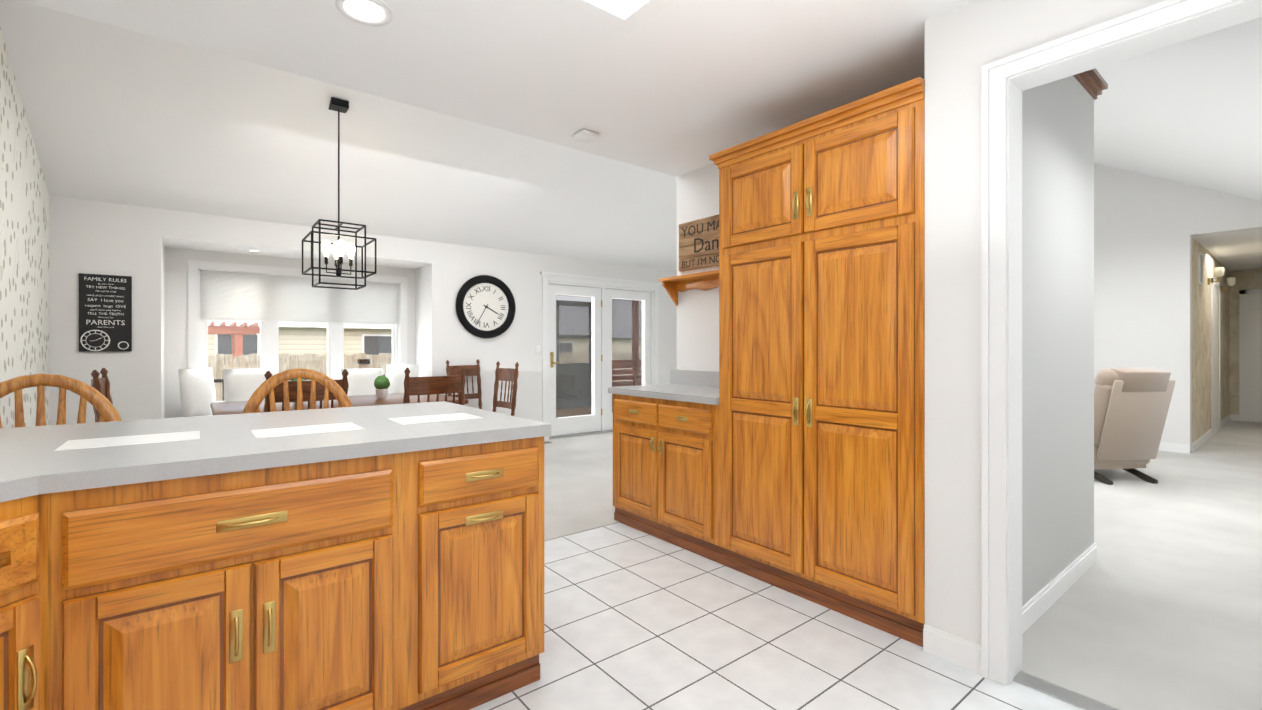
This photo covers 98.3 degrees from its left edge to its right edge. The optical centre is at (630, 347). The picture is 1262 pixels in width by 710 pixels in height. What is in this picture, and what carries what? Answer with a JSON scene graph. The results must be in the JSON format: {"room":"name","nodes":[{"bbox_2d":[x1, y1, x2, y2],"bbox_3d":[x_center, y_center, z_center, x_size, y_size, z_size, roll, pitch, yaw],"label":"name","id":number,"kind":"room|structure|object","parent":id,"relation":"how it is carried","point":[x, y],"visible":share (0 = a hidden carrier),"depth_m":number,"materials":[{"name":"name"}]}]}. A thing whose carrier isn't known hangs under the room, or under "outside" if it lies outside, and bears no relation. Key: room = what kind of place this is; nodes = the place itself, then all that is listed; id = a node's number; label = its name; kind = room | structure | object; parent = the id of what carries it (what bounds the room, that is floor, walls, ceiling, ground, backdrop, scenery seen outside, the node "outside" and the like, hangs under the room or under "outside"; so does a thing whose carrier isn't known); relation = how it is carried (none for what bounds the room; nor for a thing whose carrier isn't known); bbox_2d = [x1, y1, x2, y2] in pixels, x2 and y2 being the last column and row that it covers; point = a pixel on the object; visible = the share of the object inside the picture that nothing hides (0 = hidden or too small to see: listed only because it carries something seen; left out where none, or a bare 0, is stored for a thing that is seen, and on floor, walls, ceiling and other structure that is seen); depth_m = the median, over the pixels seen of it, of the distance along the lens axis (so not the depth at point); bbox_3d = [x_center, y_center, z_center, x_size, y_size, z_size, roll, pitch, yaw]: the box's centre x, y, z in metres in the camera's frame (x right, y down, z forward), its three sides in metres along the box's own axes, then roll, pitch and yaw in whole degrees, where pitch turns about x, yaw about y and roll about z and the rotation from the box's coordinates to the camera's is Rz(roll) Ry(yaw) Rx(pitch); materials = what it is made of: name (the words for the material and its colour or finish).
{"room":"kitchen","nodes":[
{"label":"kitchen","id":0,"kind":"room"},
{"bbox_2d":[0,27,48,427],"bbox_3d":[-3.571,-0.913,2.951,0.120,4.200,3.500,0,0,-39],"label":"wall","id":1,"kind":"structure","parent":0,"point":[24,271],"depth_m":3.54,"materials":[{"name":"paper"}]},
{"bbox_2d":[0,0,676,270],"bbox_3d":[0.129,-2.031,6.002,10.150,2.001,3.650,0,0,-39],"label":"ceiling","id":2,"kind":"structure","parent":0,"point":[117,115],"depth_m":4.54,"materials":[{"name":"white paint"}]},
{"bbox_2d":[302,97,376,289],"bbox_3d":[-2.274,-1.193,4.243,0.441,1.440,0.441,0,0,-39],"label":"chandelier","id":3,"kind":"object","parent":2,"relation":"hanging from","point":[339,106],"visible":1,"depth_m":4.22,"materials":[{"name":"black metal"}]},
{"bbox_2d":[49,195,676,424],"bbox_3d":[-1.000,-0.048,7.512,9.830,2.470,0.720,0,0,-39],"label":"wall","id":4,"kind":"structure","parent":0,"point":[151,251],"depth_m":5.19,"materials":[{"name":"white paint"}]},
{"bbox_2d":[79,273,131,351],"bbox_3d":[-4.264,-0.279,4.429,0.310,0.622,0.023,0,0,-39],"label":"sign","id":5,"kind":"object","parent":4,"relation":"attached to","point":[105,313],"visible":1,"depth_m":4.42,"materials":[{"name":"black"}]},
{"bbox_2d":[178,368,215,416],"label":"pillows","id":6,"kind":"object","parent":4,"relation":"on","point":[197,392],"depth_m":4.96,"materials":[{"name":"white fabric"}]},
{"bbox_2d":[223,368,277,401],"label":"pillows","id":7,"kind":"object","parent":4,"relation":"on","point":[239,384],"depth_m":5.28,"materials":[{"name":"white fabric"}]},
{"bbox_2d":[188,260,406,401],"bbox_3d":[-3.471,-0.078,5.879,2.060,1.520,0.120,0,0,-39],"label":"window","id":8,"kind":"structure","parent":4,"relation":"in","point":[198,340],"depth_m":5.68,"materials":[{"name":"white paint"}]},
{"bbox_2d":[200,271,398,324],"bbox_3d":[-3.464,-0.507,5.870,1.838,0.479,0.025,0,0,-39],"label":"window blind","id":9,"kind":"object","parent":8,"relation":"attached to","point":[225,296],"visible":0.96,"depth_m":5.77,"materials":[{"name":"fabric"}]},
{"bbox_2d":[341,364,418,395],"label":"pillows","id":10,"kind":"object","parent":4,"relation":"on","point":[360,381],"depth_m":6.06,"materials":[{"name":"white fabric"}]},
{"bbox_2d":[456,275,515,337],"bbox_3d":[-1.707,-0.483,6.450,0.750,0.750,0.054,0,0,-39],"label":"wall clock","id":11,"kind":"object","parent":4,"relation":"attached to","point":[485,306],"visible":1,"depth_m":6.45,"materials":[{"name":"black metal"}]},
{"bbox_2d":[535,345,540,354],"bbox_3d":[-1.176,0.030,6.903,0.075,0.115,0.010,0,0,-39],"label":"light switch","id":12,"kind":"object","parent":4,"relation":"attached to","point":[537,349],"visible":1,"depth_m":6.90,"materials":[{"name":"white plastic"}]},
{"bbox_2d":[556,295,641,417],"bbox_3d":[-0.452,0.038,9.575,5.400,2.540,2.940,0,0,-39],"label":"porch","id":13,"kind":"object","parent":4,"relation":"attached to","point":[574,369],"depth_m":10.86,"materials":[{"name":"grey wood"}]},
{"bbox_2d":[540,272,660,440],"bbox_3d":[-0.353,0.112,7.543,2.020,2.150,0.038,0,0,-39],"label":"door frame","id":14,"kind":"structure","parent":4,"relation":"attached to","point":[559,277],"depth_m":7.16,"materials":[{"name":"white paint"}]},
{"bbox_2d":[548,281,653,439],"bbox_3d":[-0.404,0.162,7.607,1.814,2.043,0.171,0,0,-39],"label":"patio door","id":15,"kind":"structure","parent":4,"relation":"in","point":[599,419],"depth_m":7.54,"materials":[{"name":"white paint"}]},
{"bbox_2d":[20,0,969,176],"bbox_3d":[0.673,-2.099,0.601,4.140,1.630,5.870,0,0,-39],"label":"ceiling","id":16,"kind":"structure","parent":0,"point":[676,88],"depth_m":2.40,"materials":[{"name":"white paint"}]},
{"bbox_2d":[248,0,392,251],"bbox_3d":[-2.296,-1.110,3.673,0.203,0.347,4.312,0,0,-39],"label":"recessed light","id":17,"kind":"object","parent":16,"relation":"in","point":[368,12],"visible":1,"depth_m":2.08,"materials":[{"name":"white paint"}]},
{"bbox_2d":[573,129,598,142],"bbox_3d":[-0.270,-1.269,3.271,0.120,0.028,0.120,0,0,-39],"label":"smoke detector","id":18,"kind":"object","parent":16,"relation":"attached to","point":[586,136],"visible":1,"depth_m":3.24,"materials":[{"name":"white plastic"}]},
{"bbox_2d":[552,0,675,34],"bbox_3d":[-0.107,-1.271,1.353,1.200,0.025,1.200,0,0,-39],"label":"ceiling light panel","id":19,"kind":"object","parent":16,"relation":"attached to","point":[627,17],"visible":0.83,"depth_m":2.04,"materials":[{"name":"white paint"}]},
{"bbox_2d":[677,163,718,371],"bbox_3d":[1.034,-0.863,3.346,0.150,4.100,2.030,0,0,-39],"label":"wall","id":20,"kind":"structure","parent":0,"point":[697,309],"depth_m":3.92,"materials":[{"name":"white paint"}]},
{"bbox_2d":[659,270,718,305],"bbox_3d":[0.565,-0.409,3.679,0.164,0.192,0.955,0,0,-39],"label":"wall shelf","id":21,"kind":"object","parent":20,"relation":"attached to","point":[705,281],"visible":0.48,"depth_m":3.89,"materials":[{"name":"brown wood"}]},
{"bbox_2d":[668,370,711,384],"bbox_3d":[0.616,0.219,3.726,0.025,0.105,0.995,0,0,-39],"label":"backsplash","id":22,"kind":"structure","parent":20,"relation":"attached to","point":[677,377],"depth_m":3.94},
{"bbox_2d":[679,214,718,270],"bbox_3d":[0.612,-0.738,3.732,0.025,0.346,0.800,0,0,-39],"label":"sign","id":23,"kind":"object","parent":20,"relation":"attached to","point":[699,244],"visible":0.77,"depth_m":3.87,"materials":[{"name":"brown wood"}]},
{"bbox_2d":[470,522,1083,709],"bbox_3d":[0.233,1.216,0.301,3.900,0.060,5.710,0,0,-39],"label":"floor","id":24,"kind":"structure","parent":0,"point":[635,619],"depth_m":2.14,"materials":[{"name":"tile"}]},
{"bbox_2d":[0,426,63,709],"bbox_3d":[-0.512,0.728,-0.384,0.810,0.916,5.470,0,0,-39],"label":"base cabinet","id":25,"kind":"object","parent":24,"relation":"on","point":[31,500],"depth_m":1.14,"materials":[{"name":"brown wood"}]},
{"bbox_2d":[0,401,550,709],"bbox_3d":[-1.144,0.728,1.914,1.371,0.916,1.090,0,0,-39],"label":"base cabinet","id":26,"kind":"object","parent":24,"relation":"on","point":[383,557],"depth_m":1.51,"materials":[{"name":"brown wood"}]},
{"bbox_2d":[612,393,711,559],"bbox_3d":[0.396,0.749,3.537,0.594,0.875,0.975,0,0,-39],"label":"base cabinet","id":27,"kind":"object","parent":24,"relation":"on","point":[662,446],"depth_m":3.31,"materials":[{"name":"brown wood"}]},
{"bbox_2d":[608,385,711,400],"bbox_3d":[0.389,0.292,3.544,0.607,0.040,0.995,0,0,-39],"label":"countertop","id":28,"kind":"structure","parent":27,"relation":"on","point":[689,392],"depth_m":3.46,"materials":[{"name":"grey stone"}]},
{"bbox_2d":[712,85,924,646],"bbox_3d":[1.035,0.092,2.737,0.594,2.190,1.073,0,0,-39],"label":"tall cabinet","id":29,"kind":"object","parent":24,"relation":"on","point":[783,448],"depth_m":2.45,"materials":[{"name":"brown wood"}]},
{"bbox_2d":[1013,671,1118,709],"bbox_3d":[1.663,1.183,1.628,0.080,0.006,0.900,0,0,-39],"label":"trim","id":30,"kind":"structure","parent":24,"relation":"on","point":[1057,692],"depth_m":1.86,"materials":[{"name":"white wood"}]},
{"bbox_2d":[544,420,1261,709],"bbox_3d":[2.929,1.216,6.061,14.500,0.063,6.750,0,0,-39],"label":"floor carpet","id":31,"kind":"object","parent":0,"point":[1157,605],"visible":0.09,"depth_m":2.81,"materials":[{"name":"beige carpet"}]},
{"bbox_2d":[0,374,121,427],"bbox_3d":[-2.352,0.650,2.148,0.561,1.079,0.505,0,0,-39],"label":"stool","id":32,"kind":"object","parent":31,"relation":"on","point":[101,404],"visible":0.21,"depth_m":2.34,"materials":[{"name":"brown wood"}]},
{"bbox_2d":[91,368,112,422],"bbox_3d":[-3.247,0.662,3.658,0.530,1.052,0.454,0,0,-39],"label":"dining chair","id":33,"kind":"object","parent":31,"relation":"on","point":[101,385],"visible":0.15,"depth_m":3.60,"materials":[{"name":"brown wood"}]},
{"bbox_2d":[242,368,352,413],"bbox_3d":[-1.649,0.650,2.755,0.563,1.079,0.489,0,0,-39],"label":"stool","id":34,"kind":"object","parent":31,"relation":"on","point":[270,384],"visible":0.17,"depth_m":2.91,"materials":[{"name":"brown wood"}]},
{"bbox_2d":[264,369,348,411],"bbox_3d":[-2.123,0.662,3.525,0.454,1.052,0.530,0,0,-39],"label":"dining chair","id":35,"kind":"object","parent":31,"relation":"on","point":[343,384],"visible":0.17,"depth_m":3.30,"materials":[{"name":"brown wood"}]},
{"bbox_2d":[210,393,468,414],"bbox_3d":[-2.331,0.809,4.427,1.700,0.755,1.000,0,0,-39],"label":"dining table","id":36,"kind":"object","parent":31,"relation":"on","point":[226,408],"visible":0.08,"depth_m":4.29,"materials":[{"name":"brown wood"}]},
{"bbox_2d":[374,375,389,397],"bbox_3d":[-2.120,0.333,4.645,0.138,0.195,0.129,0,0,-39],"label":"potted plant","id":37,"kind":"object","parent":36,"relation":"on","point":[381,383],"visible":1,"depth_m":4.61,"materials":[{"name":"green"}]},
{"bbox_2d":[403,366,465,404],"bbox_3d":[-1.537,0.662,4.019,0.454,1.052,0.530,0,0,-45],"label":"dining chair","id":38,"kind":"object","parent":31,"relation":"on","point":[437,385],"visible":0.29,"depth_m":3.82,"materials":[{"name":"brown wood"}]},
{"bbox_2d":[446,359,481,408],"bbox_3d":[-1.715,0.663,6.037,0.530,1.052,0.454,0,0,36],"label":"dining chair","id":39,"kind":"object","parent":31,"relation":"on","point":[472,370],"visible":0.27,"depth_m":6.25,"materials":[{"name":"brown wood"}]},
{"bbox_2d":[492,361,518,415],"bbox_3d":[-1.379,0.662,5.149,0.530,1.052,0.454,0,0,-39],"label":"dining chair","id":40,"kind":"object","parent":31,"relation":"on","point":[506,374],"visible":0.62,"depth_m":5.33,"materials":[{"name":"brown wood"}]},
{"bbox_2d":[1094,367,1175,484],"bbox_3d":[4.315,0.687,5.096,0.740,1.030,1.010,0,0,-6],"label":"recliner chair","id":41,"kind":"object","parent":31,"relation":"on","point":[1131,406],"visible":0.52,"depth_m":4.70,"materials":[{"name":"beige fabric"}]},
{"bbox_2d":[925,0,1164,645],"bbox_3d":[2.403,-0.864,0.683,0.132,4.100,3.840,0,0,-39],"label":"wall","id":42,"kind":"structure","parent":0,"point":[965,42],"depth_m":2.05,"materials":[{"name":"white paint"}]},
{"bbox_2d":[981,0,1261,685],"bbox_3d":[1.654,0.086,1.621,0.180,2.202,1.027,0,0,-39],"label":"door frame","id":43,"kind":"structure","parent":42,"relation":"attached to","point":[1006,81],"depth_m":1.93,"materials":[{"name":"white paint"}]},
{"bbox_2d":[1022,68,1107,605],"bbox_3d":[1.937,-0.138,2.647,1.590,2.650,0.290,0,0,-39],"label":"wall","id":44,"kind":"structure","parent":0,"point":[1057,327],"depth_m":2.60,"materials":[{"name":"grey paint"}]},
{"bbox_2d":[1022,543,1096,633],"bbox_3d":[1.986,1.137,2.555,1.553,0.100,0.013,0,0,-39],"label":"baseboard","id":45,"kind":"structure","parent":44,"relation":"attached to","point":[1048,595],"depth_m":2.56,"materials":[{"name":"white paint"}]},
{"bbox_2d":[1094,163,1261,452],"bbox_3d":[4.976,-0.963,7.792,0.140,4.300,6.600,0,0,-39],"label":"wall","id":46,"kind":"structure","parent":0,"point":[1147,228],"depth_m":6.32,"materials":[{"name":"white paint"}]},
{"bbox_2d":[1158,442,1189,453],"bbox_3d":[4.596,1.138,8.147,0.013,0.100,5.270,0,0,-39],"label":"baseboard","id":47,"kind":"structure","parent":46,"relation":"attached to","point":[1171,447],"depth_m":6.18,"materials":[{"name":"white paint"}]},
{"bbox_2d":[1094,17,1261,200],"bbox_3d":[2.328,-2.016,3.247,10.150,2.034,3.400,0,0,-39],"label":"ceiling","id":48,"kind":"structure","parent":0,"point":[1189,111],"depth_m":3.88,"materials":[{"name":"white paint"}]},
{"bbox_2d":[1192,237,1231,442],"bbox_3d":[8.075,-0.163,7.629,4.500,2.700,0.120,0,0,-39],"label":"wall","id":49,"kind":"structure","parent":0,"point":[1201,294],"depth_m":7.02,"materials":[{"name":"paint"}]},
{"bbox_2d":[1198,252,1202,284],"bbox_3d":[6.896,-0.953,6.598,0.270,0.380,0.018,0,0,-39],"label":"air vent","id":50,"kind":"object","parent":49,"relation":"in","point":[1200,268],"visible":1,"depth_m":6.52,"materials":[{"name":"white paint"}]},
{"bbox_2d":[1192,414,1230,451],"bbox_3d":[8.077,1.137,7.546,4.400,0.100,0.013,0,0,-39],"label":"baseboard","id":51,"kind":"structure","parent":49,"relation":"attached to","point":[1196,444],"depth_m":6.98,"materials":[{"name":"white paint"}]},
{"bbox_2d":[1211,278,1220,435],"bbox_3d":[8.165,0.127,7.612,0.960,2.120,0.016,0,0,-39],"label":"door frame","id":52,"kind":"structure","parent":49,"relation":"attached to","point":[1215,286],"depth_m":7.58,"materials":[{"name":"white paint"}]},
{"bbox_2d":[1208,267,1224,284],"bbox_3d":[7.572,-0.925,7.056,0.100,0.215,0.146,0,0,-39],"label":"sconce","id":53,"kind":"object","parent":49,"relation":"attached to","point":[1219,273],"depth_m":7.02,"materials":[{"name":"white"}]},
{"bbox_2d":[1221,277,1235,292],"bbox_3d":[8.823,-0.925,8.055,0.100,0.215,0.146,0,0,-39],"label":"sconce","id":54,"kind":"object","parent":49,"relation":"attached to","point":[1230,281],"depth_m":8.02,"materials":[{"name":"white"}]},
{"bbox_2d":[1192,229,1261,270],"bbox_3d":[8.441,-1.311,7.090,4.400,0.103,1.180,0,0,-39],"label":"ceiling","id":55,"kind":"structure","parent":0,"point":[1237,250],"depth_m":6.86,"materials":[{"name":"white paint"}]},
{"bbox_2d":[1232,268,1261,414],"bbox_3d":[10.203,-0.162,8.490,0.100,2.700,1.170,0,0,-39],"label":"wall","id":56,"kind":"structure","parent":0,"point":[1246,279],"depth_m":8.85,"materials":[{"name":"paint"}]},
{"bbox_2d":[1231,414,1261,421],"bbox_3d":[10.159,1.138,8.455,0.013,0.100,1.110,0,0,-39],"label":"baseboard","id":57,"kind":"structure","parent":56,"relation":"attached to","point":[1233,416],"depth_m":8.74,"materials":[{"name":"white paint"}]},
{"bbox_2d":[1239,289,1261,420],"bbox_3d":[10.139,0.128,8.472,0.018,2.120,0.920,0,0,-39],"label":"door","id":58,"kind":"structure","parent":56,"relation":"attached to","point":[1250,352],"depth_m":8.74,"materials":[{"name":"white paint"}]},
{"label":"outside","id":59,"kind":"structure","parent":0,"visible":0},
{"bbox_3d":[-12.982,2.091,32.322,70.000,0.200,52.950,0,0,-39],"label":"ground","id":60,"kind":"structure","parent":59,"visible":0},
{"bbox_2d":[208,321,259,355],"bbox_3d":[-10.783,0.678,14.020,2.000,2.620,2.300,0,0,-39],"label":"pergola","id":61,"kind":"object","parent":60,"relation":"on","point":[233,328],"depth_m":13.69,"materials":[{"name":"brown wood"}]},
{"bbox_2d":[213,359,385,400],"bbox_3d":[-4.751,1.077,6.264,5.350,1.820,1.950,0,0,-39],"label":"deck","id":62,"kind":"object","parent":60,"relation":"on","point":[361,364],"depth_m":7.91,"materials":[{"name":"brown wood"}]},
{"bbox_2d":[208,351,641,400],"bbox_3d":[-2.372,1.056,15.822,27.995,1.865,0.020,0,0,-39],"label":"fence","id":63,"kind":"object","parent":60,"relation":"on","point":[311,361],"depth_m":11.98,"materials":[{"name":"brown wood"}]},
{"bbox_2d":[208,295,641,400],"bbox_3d":[-5.821,-0.710,24.956,39.000,5.400,5.400,0,0,-39],"label":"neighbouring house","id":64,"kind":"structure","parent":60,"relation":"on","point":[288,327],"depth_m":18.86,"materials":[{"name":"beige"}]}
]}

